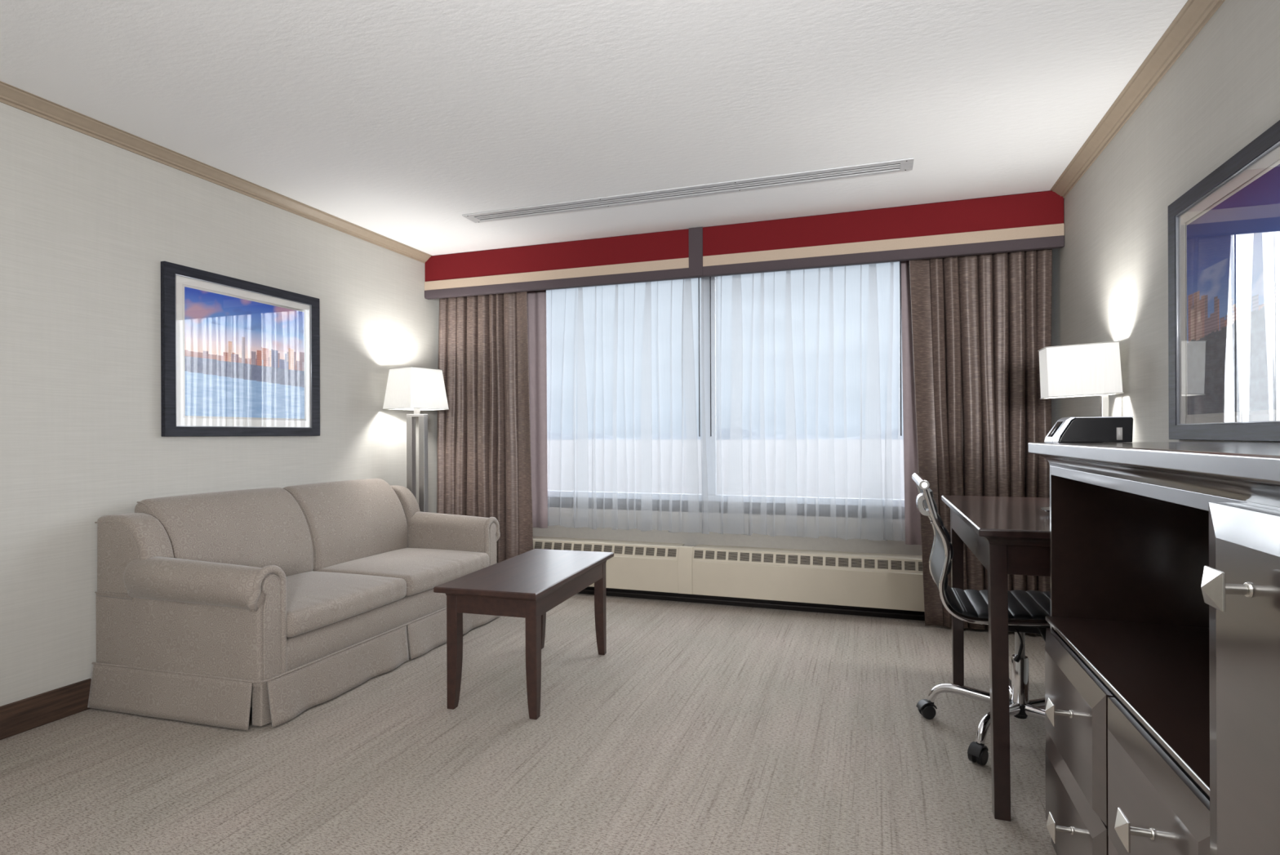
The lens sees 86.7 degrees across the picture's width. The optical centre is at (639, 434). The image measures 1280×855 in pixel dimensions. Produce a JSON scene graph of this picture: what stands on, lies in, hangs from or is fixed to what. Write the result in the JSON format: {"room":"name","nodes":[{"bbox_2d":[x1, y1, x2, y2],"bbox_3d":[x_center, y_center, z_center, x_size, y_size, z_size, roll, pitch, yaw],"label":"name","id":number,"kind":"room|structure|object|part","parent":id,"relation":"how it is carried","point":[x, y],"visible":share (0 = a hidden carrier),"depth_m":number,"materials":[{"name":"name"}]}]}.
{"room":"hotel room","nodes":[
{"label":"hotel room","id":0,"kind":"room"},
{"bbox_2d":[0,102,439,706],"bbox_3d":[-2.474,-0.073,1.801,0.100,2.265,6.600,0,0,19],"label":"wall","id":1,"kind":"structure","parent":0,"point":[88,224],"depth_m":2.72,"materials":[{"name":"paint"}]},
{"bbox_2d":[0,677,91,739],"bbox_3d":[-2.401,1.002,1.830,0.012,0.115,6.500,0,0,19],"label":"baseboard","id":2,"kind":"structure","parent":1,"relation":"attached to","point":[24,714],"depth_m":2.47,"materials":[{"name":"brown wood"}]},
{"bbox_2d":[0,80,431,262],"bbox_3d":[-2.437,-1.182,1.671,0.063,0.047,6.180,0,0,19],"label":"trim","id":3,"kind":"structure","parent":1,"relation":"attached to","point":[11,95],"depth_m":2.95,"materials":[{"name":"paint"}]},
{"bbox_2d":[160,261,319,436],"bbox_3d":[-1.895,-0.366,3.296,0.025,0.747,0.856,0,0,19],"label":"framed picture","id":4,"kind":"object","parent":1,"relation":"attached to","point":[239,357],"visible":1,"depth_m":3.21,"materials":[{"name":"black wood"}]},
{"bbox_2d":[184,286,304,418],"bbox_3d":[-1.897,-0.367,3.301,0.001,0.568,0.664,0,0,19],"label":"print","id":5,"kind":"object","parent":4,"relation":"attached to","point":[243,357],"depth_m":3.26},
{"bbox_2d":[0,593,1057,854],"bbox_3d":[-0.634,1.113,1.171,3.981,0.120,6.600,0,0,19],"label":"floor","id":6,"kind":"structure","parent":0,"point":[700,728],"depth_m":2.21,"materials":[{"name":"carpet"}]},
{"bbox_2d":[87,478,500,729],"bbox_3d":[-1.456,0.653,3.283,0.845,0.792,1.731,0,0,19],"label":"sofa","id":7,"kind":"object","parent":6,"relation":"on","point":[280,602],"visible":0.93,"depth_m":2.70,"materials":[{"name":"fabric"}]},
{"bbox_3d":[-1.758,0.967,2.518,0.770,0.165,0.027,0,0,16],"label":"skirt panel","id":8,"kind":"part","parent":7,"relation":"part of","materials":[{"name":"fabric"}]},
{"bbox_3d":[-1.729,0.682,2.557,0.799,0.440,0.164,0,0,16],"label":"arm","id":9,"kind":"part","parent":7,"relation":"part of","materials":[{"name":"fabric"}]},
{"bbox_2d":[134,487,313,576],"bbox_3d":[-1.827,0.480,3.039,0.277,0.443,0.704,0,0,19],"label":"cushion","id":10,"kind":"object","parent":7,"relation":"on","point":[258,527],"depth_m":3.00,"materials":[{"name":"fabric"}]},
{"bbox_3d":[-1.198,0.964,2.790,0.039,0.165,0.763,0,0,19],"label":"skirt panel","id":11,"kind":"part","parent":7,"relation":"part of","materials":[{"name":"fabric"}]},
{"bbox_2d":[283,478,408,570],"bbox_3d":[-1.596,0.479,3.713,0.277,0.443,0.714,0,0,19],"label":"cushion","id":12,"kind":"object","parent":7,"relation":"on","point":[347,521],"depth_m":3.62,"materials":[{"name":"fabric"}]},
{"bbox_2d":[286,570,406,636],"bbox_3d":[-1.478,0.705,2.932,0.641,0.110,0.680,0,0,19],"label":"seat cushion","id":13,"kind":"object","parent":7,"relation":"on","point":[317,601],"depth_m":2.86,"materials":[{"name":"fabric"}]},
{"bbox_2d":[315,547,488,595],"bbox_3d":[-1.250,0.704,3.593,0.641,0.110,0.707,0,0,19],"label":"seat cushion","id":14,"kind":"object","parent":7,"relation":"on","point":[422,569],"depth_m":3.46,"materials":[{"name":"fabric"}]},
{"bbox_3d":[-1.222,0.680,4.036,0.794,0.440,0.155,0,0,19],"label":"arm","id":15,"kind":"part","parent":7,"relation":"part of","materials":[{"name":"fabric"}]},
{"bbox_3d":[-0.942,0.963,3.540,0.036,0.165,0.800,0,0,19],"label":"skirt panel","id":16,"kind":"part","parent":7,"relation":"part of","materials":[{"name":"fabric"}]},
{"bbox_2d":[382,366,448,511],"bbox_3d":[-1.388,0.324,4.223,0.283,1.464,0.296,0,0,34],"label":"floor lamp","id":17,"kind":"object","parent":6,"relation":"on","point":[415,388],"visible":0.76,"depth_m":4.18,"materials":[{"name":"fabric"}]},
{"bbox_3d":[-1.424,0.463,4.228,0.040,1.145,0.040,0,0,19],"label":"post","id":18,"kind":"part","parent":17,"relation":"part of","materials":[{"name":"metal"}]},
{"bbox_3d":[-1.396,-0.406,4.227,0.214,0.003,0.238,0,0,34],"label":"shade trim","id":19,"kind":"part","parent":17,"relation":"part of","materials":[{"name":"white fabric"}]},
{"bbox_3d":[-1.396,-0.282,4.227,0.264,0.249,0.290,0,0,34],"label":"lamp shade","id":20,"kind":"part","parent":17,"relation":"part of","materials":[{"name":"fabric"}]},
{"bbox_3d":[-1.385,-0.178,4.213,0.028,0.103,0.028,0,0,19],"label":"stem","id":21,"kind":"part","parent":17,"relation":"part of","materials":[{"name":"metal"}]},
{"bbox_3d":[-1.395,-0.157,4.227,0.270,0.003,0.296,0,0,34],"label":"shade trim","id":22,"kind":"part","parent":17,"relation":"part of","materials":[{"name":"white fabric"}]},
{"bbox_3d":[-1.339,0.463,4.198,0.040,1.145,0.040,0,0,19],"label":"post","id":23,"kind":"part","parent":17,"relation":"part of","materials":[{"name":"metal"}]},
{"bbox_2d":[433,548,613,719],"bbox_3d":[-0.453,0.813,2.933,0.422,0.478,0.894,0,0,16],"label":"coffee table","id":24,"kind":"object","parent":6,"relation":"on","point":[528,584],"visible":1,"depth_m":2.62,"materials":[{"name":"brown wood"}]},
{"bbox_3d":[-0.715,0.833,2.621,0.045,0.440,0.045,0,0,16],"label":"leg","id":25,"kind":"part","parent":24,"relation":"part of","materials":[{"name":"brown wood"}]},
{"bbox_3d":[-0.397,0.832,2.529,0.045,0.440,0.045,0,0,16],"label":"leg","id":26,"kind":"part","parent":24,"relation":"part of","materials":[{"name":"brown wood"}]},
{"bbox_3d":[-0.489,0.832,3.331,0.045,0.440,0.045,0,0,16],"label":"leg","id":27,"kind":"part","parent":24,"relation":"part of","materials":[{"name":"brown wood"}]},
{"bbox_3d":[-0.190,0.831,3.245,0.045,0.440,0.045,0,0,16],"label":"leg","id":28,"kind":"part","parent":24,"relation":"part of","materials":[{"name":"brown wood"}]},
{"bbox_2d":[533,535,924,620],"bbox_3d":[0.406,0.872,4.219,3.220,0.352,0.156,0,0,19],"label":"radiator cover","id":29,"kind":"object","parent":6,"relation":"on","point":[889,585],"visible":0.63,"depth_m":4.05,"materials":[{"name":"metal"}]},
{"bbox_2d":[533,539,678,559],"bbox_3d":[-0.445,0.741,4.460,1.455,0.069,0.044,0,0,19],"label":"grille","id":30,"kind":"object","parent":29,"relation":"attached to","point":[620,550],"depth_m":4.35,"materials":[{"name":"metal"}]},
{"bbox_3d":[-0.424,0.704,4.521,1.455,0.006,0.124,0,0,19],"label":"plate","id":31,"kind":"part","parent":29,"relation":"part of","materials":[{"name":"metal"}]},
{"bbox_3d":[-0.450,0.881,4.443,1.455,0.210,0.018,0,0,19],"label":"panel","id":32,"kind":"part","parent":29,"relation":"part of","materials":[{"name":"metal"}]},
{"bbox_3d":[0.399,1.016,4.199,3.220,0.008,0.029,0,0,19],"label":"toe rail","id":33,"kind":"part","parent":29,"relation":"part of","materials":[{"name":"black metal"}]},
{"bbox_2d":[692,548,922,573],"bbox_3d":[1.120,0.735,3.923,1.675,0.069,0.044,0,0,19],"label":"grille","id":34,"kind":"object","parent":29,"relation":"attached to","point":[744,557],"depth_m":3.96,"materials":[{"name":"metal"}]},
{"bbox_3d":[1.141,0.697,3.983,1.675,0.006,0.124,0,0,19],"label":"plate","id":35,"kind":"part","parent":29,"relation":"part of","materials":[{"name":"metal"}]},
{"bbox_3d":[1.115,0.875,3.906,1.675,0.210,0.018,0,0,19],"label":"panel","id":36,"kind":"part","parent":29,"relation":"part of","materials":[{"name":"metal"}]},
{"bbox_2d":[911,472,1050,764],"bbox_3d":[1.306,0.596,2.359,0.657,0.896,0.613,0,0,19],"label":"office chair","id":37,"kind":"object","parent":6,"relation":"on","point":[1028,611],"visible":0.76,"depth_m":2.30,"materials":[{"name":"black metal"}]},
{"bbox_2d":[915,698,937,710],"bbox_3d":[1.060,0.995,2.508,0.063,0.034,0.038,0,0,-1],"label":"hood","id":38,"kind":"object","parent":37,"relation":"attached to","point":[924,704],"depth_m":2.49,"materials":[{"name":"black plastic"}]},
{"bbox_3d":[1.060,0.387,2.425,0.098,0.398,0.395,0,0,19],"label":"backrest","id":39,"kind":"part","parent":37,"relation":"part of","materials":[{"name":"black leather"}]},
{"bbox_3d":[1.177,0.946,2.437,0.275,0.079,0.037,0,0,33],"label":"leg","id":40,"kind":"part","parent":37,"relation":"part of","materials":[{"name":"silver metal"}]},
{"bbox_2d":[967,741,988,757],"bbox_3d":[1.075,0.995,2.159,0.063,0.034,0.038,0,0,-38],"label":"hood","id":41,"kind":"object","parent":37,"relation":"attached to","point":[977,748],"depth_m":2.15,"materials":[{"name":"black plastic"}]},
{"bbox_3d":[1.326,0.391,2.553,0.544,0.462,0.019,0,0,19],"label":"rail","id":42,"kind":"part","parent":37,"relation":"part of","materials":[{"name":"silver metal"}]},
{"bbox_3d":[1.191,0.392,2.161,0.544,0.462,0.019,0,0,19],"label":"rail","id":43,"kind":"part","parent":37,"relation":"part of","materials":[{"name":"silver metal"}]},
{"bbox_3d":[1.184,0.946,2.246,0.275,0.079,0.037,0,0,-37],"label":"leg","id":44,"kind":"part","parent":37,"relation":"part of","materials":[{"name":"silver metal"}]},
{"bbox_3d":[1.303,0.589,2.342,0.442,0.046,0.395,0,0,19],"label":"seat","id":45,"kind":"part","parent":37,"relation":"part of","materials":[{"name":"black leather"}]},
{"bbox_3d":[1.362,0.945,2.505,0.037,0.079,0.275,0,0,17],"label":"leg","id":46,"kind":"part","parent":37,"relation":"part of","materials":[{"name":"silver metal"}]},
{"bbox_3d":[1.276,0.706,2.293,0.030,0.119,0.040,0,0,19],"label":"height lever","id":47,"kind":"part","parent":37,"relation":"part of","materials":[{"name":"black plastic"}]},
{"bbox_3d":[1.370,0.945,2.191,0.038,0.079,0.275,0,0,-19],"label":"leg","id":48,"kind":"part","parent":37,"relation":"part of","materials":[{"name":"silver metal"}]},
{"bbox_3d":[1.480,0.945,2.350,0.275,0.079,0.037,0,0,-1],"label":"leg","id":49,"kind":"part","parent":37,"relation":"part of","materials":[{"name":"silver metal"}]},
{"bbox_3d":[1.353,0.680,2.256,0.055,0.080,0.034,0,0,19],"label":"tension arm","id":50,"kind":"part","parent":37,"relation":"part of","materials":[{"name":"black plastic"}]},
{"bbox_2d":[941,494,1049,821],"bbox_3d":[1.400,0.650,2.268,0.621,0.788,1.082,0,0,19],"label":"writing desk","id":51,"kind":"object","parent":6,"relation":"on","point":[1007,535],"visible":0.46,"depth_m":1.87,"materials":[{"name":"brown wood"}]},
{"bbox_3d":[1.314,0.673,2.809,0.045,0.744,0.046,0,0,19],"label":"leg","id":52,"kind":"part","parent":51,"relation":"part of","materials":[{"name":"brown wood"}]},
{"bbox_3d":[0.995,0.674,1.881,0.045,0.744,0.087,0,0,19],"label":"leg","id":53,"kind":"part","parent":51,"relation":"part of","materials":[{"name":"brown wood"}]},
{"bbox_2d":[1039,506,1049,512],"bbox_3d":[1.378,0.248,2.186,0.160,0.015,0.160,0,0,19],"label":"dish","id":54,"kind":"object","parent":51,"relation":"on","point":[1046,508],"visible":0.16,"depth_m":2.23,"materials":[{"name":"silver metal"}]},
{"bbox_2d":[1038,341,1124,416],"bbox_3d":[1.717,-0.049,2.651,0.256,0.606,0.138,0,0,19],"label":"desk lamp","id":55,"kind":"object","parent":51,"relation":"on","point":[1091,369],"visible":0.73,"depth_m":2.60,"materials":[{"name":"fabric"}]},
{"bbox_3d":[1.711,-0.345,2.653,0.245,0.014,0.132,0,0,19],"label":"shade trim","id":56,"kind":"part","parent":55,"relation":"part of","materials":[{"name":"white fabric"}]},
{"bbox_3d":[1.720,-0.151,2.650,0.249,0.014,0.138,0,0,19],"label":"shade trim","id":57,"kind":"part","parent":55,"relation":"part of","materials":[{"name":"white fabric"}]},
{"bbox_3d":[1.797,0.023,2.624,0.023,0.431,0.023,0,0,19],"label":"post","id":58,"kind":"part","parent":55,"relation":"part of","materials":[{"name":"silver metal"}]},
{"bbox_2d":[1028,441,1279,854],"bbox_3d":[0.984,0.533,0.929,0.553,1.026,1.674,0,0,19],"label":"dresser","id":59,"kind":"object","parent":6,"relation":"on","point":[1162,643],"visible":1,"depth_m":1.21,"materials":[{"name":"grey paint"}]},
{"bbox_3d":[0.912,0.606,1.480,0.050,0.046,0.046,0,0,19],"label":"knob","id":60,"kind":"part","parent":59,"relation":"part of","materials":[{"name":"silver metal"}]},
{"bbox_3d":[0.912,0.856,1.475,0.050,0.046,0.046,0,0,19],"label":"knob","id":61,"kind":"part","parent":59,"relation":"part of","materials":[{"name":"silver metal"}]},
{"bbox_3d":[0.963,0.858,1.511,0.023,0.217,0.470,0,0,19],"label":"drawer","id":62,"kind":"part","parent":59,"relation":"part of","materials":[{"name":"brown paint"}]},
{"bbox_3d":[0.962,0.619,1.511,0.023,0.249,0.470,0,0,19],"label":"drawer","id":63,"kind":"part","parent":59,"relation":"part of","materials":[{"name":"brown paint"}]},
{"bbox_2d":[1044,416,1133,442],"bbox_3d":[1.120,-0.012,1.698,0.173,0.062,0.084,0,0,19],"label":"clock radio","id":64,"kind":"object","parent":59,"relation":"on","point":[1090,428],"visible":1,"depth_m":1.66,"materials":[{"name":"black plastic"}]},
{"bbox_3d":[1.143,-0.042,1.690,0.124,0.002,0.080,0,0,19],"label":"trim","id":65,"kind":"part","parent":64,"relation":"part of","materials":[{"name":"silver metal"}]},
{"bbox_3d":[0.810,0.858,1.067,0.023,0.217,0.450,0,0,19],"label":"drawer","id":66,"kind":"part","parent":59,"relation":"part of","materials":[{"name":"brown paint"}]},
{"bbox_2d":[1045,615,1209,796],"bbox_3d":[1.104,0.468,1.218,0.466,0.012,0.928,0,0,19],"label":"shelf","id":67,"kind":"object","parent":59,"relation":"attached to","point":[1157,667],"depth_m":1.33,"materials":[{"name":"brown paint"}]},
{"bbox_3d":[1.276,0.562,1.659,0.474,0.966,0.014,0,0,19],"label":"panel","id":68,"kind":"part","parent":59,"relation":"part of","materials":[{"name":"brown paint"}]},
{"bbox_3d":[0.766,0.615,1.052,0.050,0.046,0.046,0,0,19],"label":"knob","id":69,"kind":"part","parent":59,"relation":"part of","materials":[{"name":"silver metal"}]},
{"bbox_3d":[1.000,0.065,0.920,0.508,0.030,1.662,0,0,19],"label":"cove moulding","id":70,"kind":"part","parent":59,"relation":"part of","materials":[{"name":"grey paint"}]},
{"bbox_3d":[0.809,0.619,1.067,0.023,0.249,0.450,0,0,19],"label":"drawer","id":71,"kind":"part","parent":59,"relation":"part of","materials":[{"name":"brown paint"}]},
{"bbox_3d":[0.804,0.092,0.974,0.030,0.023,1.588,0,0,19],"label":"rail","id":72,"kind":"part","parent":59,"relation":"part of","materials":[{"name":"brown paint"}]},
{"bbox_3d":[0.655,0.172,0.759,0.044,0.043,0.043,0,0,19],"label":"knob","id":73,"kind":"part","parent":59,"relation":"part of","materials":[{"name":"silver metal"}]},
{"bbox_3d":[0.625,0.526,0.548,0.034,0.882,0.642,0,0,19],"label":"door","id":74,"kind":"part","parent":59,"relation":"part of","materials":[{"name":"brown paint"}]},
{"bbox_2d":[0,0,1187,255],"bbox_3d":[-0.611,-1.273,1.266,3.981,0.120,6.800,0,0,19],"label":"ceiling","id":75,"kind":"structure","parent":0,"point":[399,121],"depth_m":2.40,"materials":[{"name":"white paint"}]},
{"bbox_2d":[462,157,914,222],"bbox_3d":[0.134,-1.211,3.425,2.314,0.008,0.135,0,0,19],"label":"ceiling vent","id":76,"kind":"object","parent":75,"relation":"in","point":[906,164],"visible":1,"depth_m":3.36,"materials":[{"name":"metal"}]},
{"bbox_2d":[532,506,921,555],"bbox_3d":[0.465,-0.084,4.387,3.981,2.265,0.200,0,0,19],"label":"window sill","id":77,"kind":"structure","parent":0,"point":[862,535],"depth_m":4.24,"materials":[{"name":"paint"}]},
{"bbox_2d":[546,261,905,519],"bbox_3d":[0.474,-0.279,4.307,3.020,1.545,0.065,0,0,19],"label":"window","id":78,"kind":"structure","parent":77,"relation":"in","point":[708,501],"depth_m":4.28,"materials":[{"name":"paint"}]},
{"bbox_3d":[0.477,0.458,4.308,3.020,0.070,0.062,0,0,19],"label":"rail","id":79,"kind":"part","parent":78,"relation":"part of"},
{"bbox_2d":[424,190,1064,299],"bbox_3d":[0.375,-1.073,4.136,3.779,0.286,0.329,0,0,19],"label":"window valance","id":80,"kind":"object","parent":77,"relation":"attached to","point":[1029,221],"visible":0.93,"depth_m":3.85,"materials":[{"name":"red fabric"}]},
{"bbox_2d":[436,291,533,562],"bbox_3d":[-1.051,0.021,4.566,0.788,2.031,0.096,0,0,21],"label":"drape","id":81,"kind":"object","parent":80,"relation":"hanging from","point":[484,466],"visible":0.73,"depth_m":4.53,"materials":[{"name":"fabric"}]},
{"bbox_2d":[527,289,547,528],"bbox_3d":[-0.701,-0.189,4.531,0.172,1.620,0.018,0,0,19],"label":"lining","id":82,"kind":"object","parent":80,"relation":"hanging from","point":[536,300],"visible":0.65,"depth_m":4.52,"materials":[{"name":"fabric"}]},
{"bbox_2d":[698,277,700,436],"bbox_3d":[0.357,-0.526,4.090,0.006,1.075,0.006,0,0,19],"label":"wand","id":83,"kind":"object","parent":80,"relation":"hanging from","point":[699,277],"visible":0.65,"depth_m":4.09,"materials":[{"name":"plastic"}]},
{"bbox_2d":[709,276,711,435],"bbox_3d":[0.423,-0.526,4.067,0.006,1.075,0.006,0,0,19],"label":"wand","id":84,"kind":"object","parent":80,"relation":"hanging from","point":[709,277],"visible":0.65,"depth_m":4.07,"materials":[{"name":"plastic"}]},
{"bbox_2d":[899,261,902,435],"bbox_3d":[1.430,-0.530,3.721,0.006,1.075,0.006,0,0,19],"label":"wand","id":85,"kind":"object","parent":80,"relation":"hanging from","point":[900,261],"visible":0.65,"depth_m":3.72,"materials":[{"name":"plastic"}]},
{"bbox_2d":[901,260,921,544],"bbox_3d":[1.546,-0.198,3.760,0.186,1.620,0.018,0,0,19],"label":"lining","id":86,"kind":"object","parent":80,"relation":"hanging from","point":[912,513],"visible":0.32,"depth_m":3.77,"materials":[{"name":"fabric"}]},
{"bbox_2d":[909,248,1052,634],"bbox_3d":[1.796,0.010,3.592,0.695,2.030,0.101,0,0,16],"label":"drape","id":87,"kind":"object","parent":80,"relation":"hanging from","point":[980,323],"visible":0.59,"depth_m":3.58,"materials":[{"name":"fabric"}]},
{"bbox_2d":[1051,0,1279,442],"bbox_3d":[1.196,-0.087,0.541,0.100,2.265,6.600,0,0,19],"label":"wall","id":88,"kind":"structure","parent":0,"point":[1110,272],"depth_m":2.34,"materials":[{"name":"paint"}]},
{"bbox_2d":[1050,0,1225,198],"bbox_3d":[1.079,-1.196,0.463,0.063,0.047,6.180,0,0,19],"label":"trim","id":89,"kind":"structure","parent":88,"relation":"attached to","point":[1194,15],"depth_m":2.31,"materials":[{"name":"paint"}]},
{"bbox_2d":[1168,120,1279,441],"bbox_3d":[1.533,-0.351,1.720,0.025,0.734,0.870,0,0,19],"label":"framed picture","id":90,"kind":"object","parent":88,"relation":"attached to","point":[1224,232],"visible":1,"depth_m":1.79,"materials":[{"name":"black wood"}]},
{"bbox_2d":[1186,164,1279,414],"bbox_3d":[1.538,-0.344,1.724,0.001,0.569,0.671,0,0,19],"label":"print","id":91,"kind":"object","parent":90,"relation":"attached to","point":[1233,248],"depth_m":1.76},
{"label":"outside","id":92,"kind":"structure","parent":0,"visible":0},
{"bbox_2d":[546,439,904,499],"bbox_3d":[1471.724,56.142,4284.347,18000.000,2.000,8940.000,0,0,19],"label":"window pane","id":93,"kind":"structure","parent":92,"point":[868,468],"depth_m":1270.67,"materials":[{"name":"glass"}]},
{"bbox_2d":[546,427,903,439],"bbox_3d":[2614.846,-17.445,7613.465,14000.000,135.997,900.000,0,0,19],"label":"hills","id":94,"kind":"structure","parent":93,"relation":"on","point":[726,433],"depth_m":7907.33,"materials":[{"name":"white"}]}
]}

